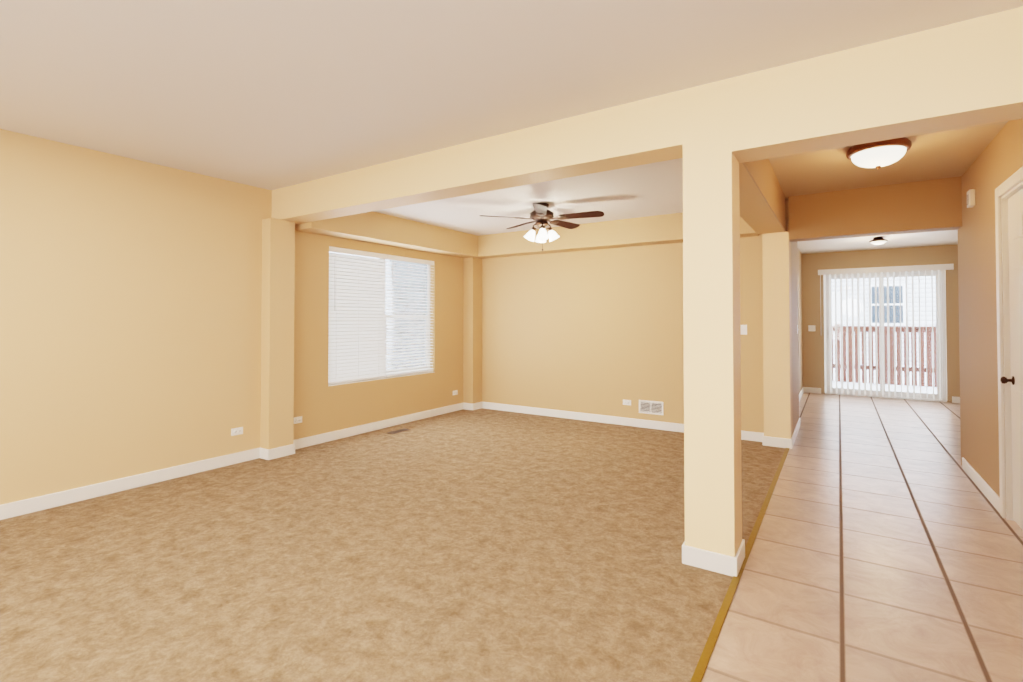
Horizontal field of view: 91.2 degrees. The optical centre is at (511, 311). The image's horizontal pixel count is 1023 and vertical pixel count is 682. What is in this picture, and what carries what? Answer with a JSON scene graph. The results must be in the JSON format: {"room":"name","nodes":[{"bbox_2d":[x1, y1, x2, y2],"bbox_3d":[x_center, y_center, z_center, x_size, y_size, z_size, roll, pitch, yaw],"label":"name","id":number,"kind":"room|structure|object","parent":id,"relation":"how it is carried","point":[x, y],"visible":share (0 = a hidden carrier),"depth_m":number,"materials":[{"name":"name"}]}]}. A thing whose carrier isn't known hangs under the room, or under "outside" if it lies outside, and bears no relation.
{"room":"empty living room","nodes":[
{"label":"empty living room","id":0,"kind":"room"},
{"bbox_2d":[0,129,462,504],"bbox_3d":[-3.274,0.099,4.105,0.140,2.740,9.743,-1,-1,33],"label":"wall","id":1,"kind":"structure","parent":0,"point":[130,313],"depth_m":4.24,"materials":[{"name":"beige paint"}]},
{"bbox_2d":[0,447,263,519],"bbox_3d":[-4.169,1.391,2.574,0.014,0.105,5.957,-1,-1,33],"label":"baseboard","id":2,"kind":"structure","parent":1,"relation":"attached to","point":[13,509],"depth_m":4.07,"materials":[{"name":"white wood"}]},
{"bbox_2d":[231,427,242,435],"bbox_3d":[-2.671,1.172,4.874,0.009,0.070,0.114,-1,-1,33],"label":"outlet","id":3,"kind":"object","parent":1,"relation":"attached to","point":[237,431],"visible":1,"depth_m":4.87,"materials":[{"name":"white plastic"}]},
{"bbox_2d":[294,416,301,423],"bbox_3d":[-2.316,1.181,5.418,0.009,0.070,0.114,-1,-1,33],"label":"outlet","id":4,"kind":"object","parent":1,"relation":"attached to","point":[297,419],"visible":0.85,"depth_m":5.42,"materials":[{"name":"white plastic"}]},
{"bbox_2d":[293,403,463,447],"bbox_3d":[-1.571,1.457,6.549,0.014,0.105,3.003,-1,-1,33],"label":"baseboard","id":5,"kind":"structure","parent":1,"relation":"attached to","point":[347,432],"depth_m":6.29,"materials":[{"name":"white wood"}]},
{"bbox_2d":[332,252,429,374],"bbox_3d":[-1.705,0.070,6.585,0.055,1.620,1.810,-1,-1,33],"label":"window","id":6,"kind":"structure","parent":1,"relation":"in","point":[412,287],"depth_m":7.00,"materials":[{"name":"white plastic"}]},
{"bbox_2d":[328,246,387,384],"bbox_3d":[-1.885,0.055,6.163,0.070,1.600,0.895,-1,-1,33],"label":"blinds","id":7,"kind":"object","parent":6,"relation":"attached to","point":[357,323],"visible":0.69,"depth_m":6.14,"materials":[{"name":"white plastic"}]},
{"bbox_2d":[385,255,433,376],"bbox_3d":[-1.391,0.067,6.919,0.070,1.600,0.895,-1,-1,33],"label":"blinds","id":8,"kind":"object","parent":6,"relation":"attached to","point":[407,259],"visible":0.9,"depth_m":6.88,"materials":[{"name":"white plastic"}]},
{"bbox_2d":[328,371,433,385],"bbox_3d":[-1.646,0.873,6.533,0.084,0.012,1.810,-1,-1,33],"label":"window sill","id":9,"kind":"structure","parent":1,"relation":"attached to","point":[379,378],"depth_m":6.41,"materials":[{"name":"white"}]},
{"bbox_2d":[0,408,785,681],"bbox_3d":[-1.415,1.509,2.866,4.583,0.120,9.743,-1,-1,33],"label":"floor carpet","id":10,"kind":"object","parent":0,"point":[481,545],"visible":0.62,"depth_m":2.84,"materials":[{"name":"beige carpet"}]},
{"bbox_2d":[260,218,294,448],"bbox_3d":[-2.409,0.276,5.162,0.150,2.420,0.270,-1,-1,33],"label":"pilaster","id":11,"kind":"object","parent":10,"relation":"on","point":[277,338],"visible":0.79,"depth_m":5.09,"materials":[{"name":"beige paint"}]},
{"bbox_2d":[387,428,409,433],"bbox_3d":[-1.412,1.501,6.256,0.110,0.006,0.300,-1,-1,33],"label":"air vent register","id":12,"kind":"object","parent":10,"relation":"on","point":[397,431],"visible":1,"depth_m":6.23,"materials":[{"name":"brown metal"}]},
{"bbox_2d":[463,257,481,403],"bbox_3d":[-0.612,0.351,7.874,0.190,2.360,0.233,-1,-1,33],"label":"column","id":13,"kind":"structure","parent":10,"relation":"on","point":[472,330],"depth_m":7.79,"materials":[{"name":"beige paint"}]},
{"bbox_2d":[682,135,741,556],"bbox_3d":[1.176,0.239,2.929,0.265,2.420,0.253,-1,-1,33],"label":"column","id":14,"kind":"structure","parent":10,"relation":"on","point":[712,375],"depth_m":2.82,"materials":[{"name":"beige paint"}]},
{"bbox_2d":[762,231,791,438],"bbox_3d":[2.961,0.313,5.582,0.260,2.360,0.162,-1,-1,33],"label":"pillar","id":15,"kind":"structure","parent":10,"relation":"on","point":[777,337],"depth_m":5.51,"materials":[{"name":"beige paint"}]},
{"bbox_2d":[0,0,1022,199],"bbox_3d":[-0.778,-1.359,2.437,6.170,0.120,9.641,-1,-1,33],"label":"ceiling","id":16,"kind":"structure","parent":0,"point":[271,94],"depth_m":2.68,"materials":[{"name":"paint"}]},
{"bbox_2d":[271,78,730,224],"bbox_3d":[-0.568,-1.112,4.089,4.430,0.320,0.250,-1,-1,33],"label":"beam","id":17,"kind":"structure","parent":16,"relation":"attached to","point":[661,128],"depth_m":3.51,"materials":[{"name":"beige paint"}]},
{"bbox_2d":[739,159,785,233],"bbox_3d":[2.064,-1.078,4.306,0.280,0.380,2.994,-1,-1,33],"label":"beam","id":18,"kind":"structure","parent":16,"relation":"attached to","point":[762,201],"depth_m":4.28,"materials":[{"name":"beige paint"}]},
{"bbox_2d":[846,137,911,168],"bbox_3d":[2.799,-1.178,3.823,0.404,0.196,0.404,-1,-1,33],"label":"light","id":19,"kind":"object","parent":16,"relation":"attached to","point":[878,154],"visible":0.98,"depth_m":3.72,"materials":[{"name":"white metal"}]},
{"bbox_2d":[374,158,682,250],"bbox_3d":[0.230,-1.012,5.684,4.300,0.706,3.296,-1,-1,33],"label":"ceiling","id":20,"kind":"structure","parent":0,"point":[650,189],"depth_m":5.48,"materials":[{"name":"paint"}]},
{"bbox_2d":[295,211,485,258],"bbox_3d":[-1.361,-1.040,6.641,0.310,0.380,3.156,-1,-1,33],"label":"beam","id":21,"kind":"structure","parent":20,"relation":"attached to","point":[373,227],"depth_m":6.27,"materials":[{"name":"beige paint"}]},
{"bbox_2d":[478,212,758,257],"bbox_3d":[1.171,-1.038,6.714,3.850,0.380,0.263,-1,-1,33],"label":"beam","id":22,"kind":"structure","parent":20,"relation":"attached to","point":[653,230],"depth_m":6.59,"materials":[{"name":"beige paint"}]},
{"bbox_2d":[482,200,792,434],"bbox_3d":[1.282,0.144,6.863,4.470,2.740,0.140,-1,-1,33],"label":"wall","id":23,"kind":"structure","parent":0,"point":[599,331],"depth_m":6.81,"materials":[{"name":"beige paint"}]},
{"bbox_2d":[480,402,763,441],"bbox_3d":[1.209,1.461,6.794,4.020,0.105,0.018,-1,-1,33],"label":"baseboard","id":24,"kind":"structure","parent":23,"relation":"attached to","point":[676,427],"depth_m":6.80,"materials":[{"name":"white wood"}]},
{"bbox_2d":[623,399,630,404],"bbox_3d":[1.521,1.205,6.600,0.114,0.070,0.009,-1,-1,33],"label":"outlet","id":25,"kind":"object","parent":23,"relation":"attached to","point":[626,402],"visible":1,"depth_m":6.60,"materials":[{"name":"white plastic"}]},
{"bbox_2d":[639,400,662,414],"bbox_3d":[1.790,1.237,6.425,0.320,0.170,0.010,-1,-1,33],"label":"air vent","id":26,"kind":"object","parent":23,"relation":"in","point":[650,407],"visible":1,"depth_m":6.42,"materials":[{"name":"white metal"}]},
{"bbox_2d":[741,325,746,334],"bbox_3d":[2.707,0.217,5.834,0.070,0.114,0.022,-1,-1,33],"label":"light switch","id":27,"kind":"object","parent":23,"relation":"attached to","point":[743,329],"visible":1,"depth_m":5.83,"materials":[{"name":"white plastic"}]},
{"bbox_2d":[791,242,798,431],"bbox_3d":[3.374,0.134,6.235,0.280,2.740,1.097,-1,-1,33],"label":"wall","id":28,"kind":"structure","parent":0,"point":[795,348],"depth_m":6.11,"materials":[{"name":"beige paint"}]},
{"bbox_2d":[791,418,799,447],"bbox_3d":[3.415,1.448,6.007,0.014,0.105,1.427,-1,-1,33],"label":"baseboard","id":29,"kind":"structure","parent":28,"relation":"attached to","point":[797,427],"depth_m":5.85,"materials":[{"name":"white wood"}]},
{"bbox_2d":[798,249,802,392],"bbox_3d":[4.611,0.187,8.255,0.140,2.700,3.640,-1,-1,33],"label":"wall","id":30,"kind":"structure","parent":0,"point":[800,320],"depth_m":9.13,"materials":[{"name":"beige paint"}]},
{"bbox_2d":[799,387,803,400],"bbox_3d":[4.639,1.483,8.132,0.018,0.105,3.500,-1,-1,33],"label":"baseboard","id":31,"kind":"structure","parent":30,"relation":"attached to","point":[802,391],"depth_m":9.03,"materials":[{"name":"white wood"}]},
{"bbox_2d":[701,393,1022,681],"bbox_3d":[2.274,1.516,3.285,5.840,0.120,14.480,-1,-1,33],"label":"floor","id":32,"kind":"structure","parent":0,"point":[887,545],"depth_m":2.85,"materials":[{"name":"tile"}]},
{"bbox_2d":[264,443,299,459],"bbox_3d":[-2.340,1.433,5.098,0.014,0.105,0.298,-1,-1,33],"label":"baseboard","id":33,"kind":"structure","parent":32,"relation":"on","point":[269,454],"depth_m":5.08,"materials":[{"name":"white wood"}]},
{"bbox_2d":[682,542,740,576],"bbox_3d":[1.103,1.395,2.799,0.293,0.105,0.017,-1,-1,33],"label":"baseboard","id":34,"kind":"structure","parent":32,"relation":"on","point":[713,561],"depth_m":2.78,"materials":[{"name":"white wood"}]},
{"bbox_2d":[690,448,789,681],"bbox_3d":[0.459,1.424,1.546,0.036,0.006,9.301,-1,-1,33],"label":"transition strip","id":35,"kind":"object","parent":32,"relation":"on","point":[702,664],"visible":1,"depth_m":2.52,"materials":[{"name":"gold metal"}]},
{"bbox_2d":[738,539,744,562],"bbox_3d":[1.247,1.399,3.020,0.293,0.105,0.018,-1,-1,33],"label":"baseboard","id":36,"kind":"structure","parent":32,"relation":"on","point":[742,546],"depth_m":2.87,"materials":[{"name":"white wood"}]},
{"bbox_2d":[760,435,791,448],"bbox_3d":[2.908,1.439,5.496,0.274,0.105,0.018,-1,-1,33],"label":"baseboard","id":37,"kind":"structure","parent":32,"relation":"on","point":[766,440],"depth_m":5.49,"materials":[{"name":"white wood"}]},
{"bbox_2d":[788,176,961,241],"bbox_3d":[3.672,-1.019,5.156,1.420,0.470,0.210,-1,-1,33],"label":"wall","id":38,"kind":"structure","parent":0,"point":[921,206],"depth_m":5.03,"materials":[{"name":"beige paint"}]},
{"bbox_2d":[731,6,1022,162],"bbox_3d":[1.897,-1.093,2.478,1.460,0.410,0.250,-1,-1,33],"label":"header beam","id":39,"kind":"structure","parent":0,"point":[963,74],"depth_m":2.41,"materials":[{"name":"beige paint"}]},
{"bbox_2d":[798,230,957,253],"bbox_3d":[4.911,-1.238,7.367,5.840,0.200,4.839,-1,-1,33],"label":"ceiling","id":40,"kind":"structure","parent":0,"point":[937,238],"depth_m":8.20,"materials":[{"name":"white paint"}]},
{"bbox_2d":[869,237,887,244],"bbox_3d":[5.642,-1.076,7.697,0.230,0.112,0.230,-1,-1,33],"label":"kitchen ceiling light","id":41,"kind":"object","parent":40,"relation":"attached to","point":[878,240],"visible":1,"depth_m":7.64,"materials":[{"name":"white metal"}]},
{"bbox_2d":[802,244,959,402],"bbox_3d":[7.016,0.196,8.774,3.600,2.700,0.140,-1,-1,33],"label":"wall","id":42,"kind":"structure","parent":0,"point":[813,343],"depth_m":9.14,"materials":[{"name":"beige paint"}]},
{"bbox_2d":[808,325,815,330],"bbox_3d":[5.716,0.328,9.525,0.116,0.114,0.022,-1,-1,33],"label":"light switch","id":43,"kind":"object","parent":42,"relation":"attached to","point":[811,327],"visible":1,"depth_m":9.53,"materials":[{"name":"white plastic"}]},
{"bbox_2d":[804,387,820,393],"bbox_3d":[5.719,1.506,9.508,0.280,0.105,0.014,-1,-1,33],"label":"baseboard","id":44,"kind":"structure","parent":42,"relation":"attached to","point":[806,389],"depth_m":9.51,"materials":[{"name":"white wood"}]},
{"bbox_2d":[825,270,946,401],"bbox_3d":[6.655,0.416,8.994,1.742,2.266,0.120,-1,-1,33],"label":"sliding patio door","id":45,"kind":"structure","parent":42,"relation":"in","point":[942,339],"depth_m":8.88,"materials":[{"name":"white glass"}]},
{"bbox_2d":[818,264,953,399],"bbox_3d":[6.581,0.365,8.882,1.930,2.295,0.098,-1,-1,33],"label":"vertical blind","id":46,"kind":"object","parent":42,"relation":"attached to","point":[881,270],"visible":1,"depth_m":8.92,"materials":[{"name":"white plastic"}]},
{"bbox_2d":[952,396,959,402],"bbox_3d":[7.941,1.482,8.056,1.290,0.105,0.014,-1,-1,33],"label":"baseboard","id":47,"kind":"structure","parent":42,"relation":"attached to","point":[954,399],"depth_m":8.38,"materials":[{"name":"white wood"}]},
{"bbox_2d":[958,119,1022,496],"bbox_3d":[1.784,0.045,0.823,0.140,2.740,9.501,-1,-1,33],"label":"wall","id":48,"kind":"structure","parent":0,"point":[996,163],"depth_m":4.05,"materials":[{"name":"beige paint"}]},
{"bbox_2d":[967,189,975,207],"bbox_3d":[3.913,-0.959,4.262,0.040,0.140,0.110,-1,-1,33],"label":"door chime","id":49,"kind":"object","parent":48,"relation":"attached to","point":[971,203],"visible":1,"depth_m":4.22,"materials":[{"name":"white plastic"}]},
{"bbox_2d":[962,457,999,512],"bbox_3d":[3.869,1.417,4.129,0.018,0.105,1.305,-1,-1,33],"label":"baseboard","id":50,"kind":"structure","parent":48,"relation":"attached to","point":[990,494],"depth_m":4.04,"materials":[{"name":"white wood"}]},
{"bbox_2d":[995,166,1022,520],"bbox_3d":[3.280,0.280,3.126,0.158,2.345,1.050,-1,-1,33],"label":"door frame","id":51,"kind":"structure","parent":48,"relation":"attached to","point":[1003,340],"depth_m":3.52,"materials":[{"name":"white wood"}]},
{"bbox_2d":[1000,188,1022,529],"bbox_3d":[3.241,0.323,3.151,0.101,2.236,0.856,-1,-1,33],"label":"door","id":52,"kind":"structure","parent":48,"relation":"in","point":[1015,219],"depth_m":3.36,"materials":[{"name":"white wood"}]},
{"label":"outside","id":53,"kind":"structure","parent":0,"visible":0},
{"bbox_2d":[833,363,932,385],"bbox_3d":[5.678,1.804,8.344,80.000,0.270,80.000,-1,-1,33],"label":"ground","id":54,"kind":"structure","parent":53,"point":[875,375],"depth_m":13.40,"materials":[{"name":"white"}]},
{"bbox_2d":[330,252,390,369],"bbox_3d":[-9.318,-2.613,13.439,8.400,8.730,21.000,-1,-1,33],"label":"house","id":55,"kind":"structure","parent":54,"relation":"on","point":[386,273],"depth_m":15.03,"materials":[{"name":"grey"}]},
{"bbox_2d":[831,276,935,365],"bbox_3d":[13.774,-2.692,20.809,19.000,9.130,8.400,-1,-1,33],"label":"house","id":56,"kind":"structure","parent":54,"relation":"on","point":[927,320],"depth_m":16.83,"materials":[{"name":"white"}]},
{"bbox_2d":[832,324,936,393],"bbox_3d":[7.844,0.979,9.845,14.000,1.430,2.540,-1,-1,33],"label":"fence","id":57,"kind":"object","parent":54,"relation":"on","point":[923,370],"depth_m":10.88,"materials":[{"name":"brown wood"}]}
]}

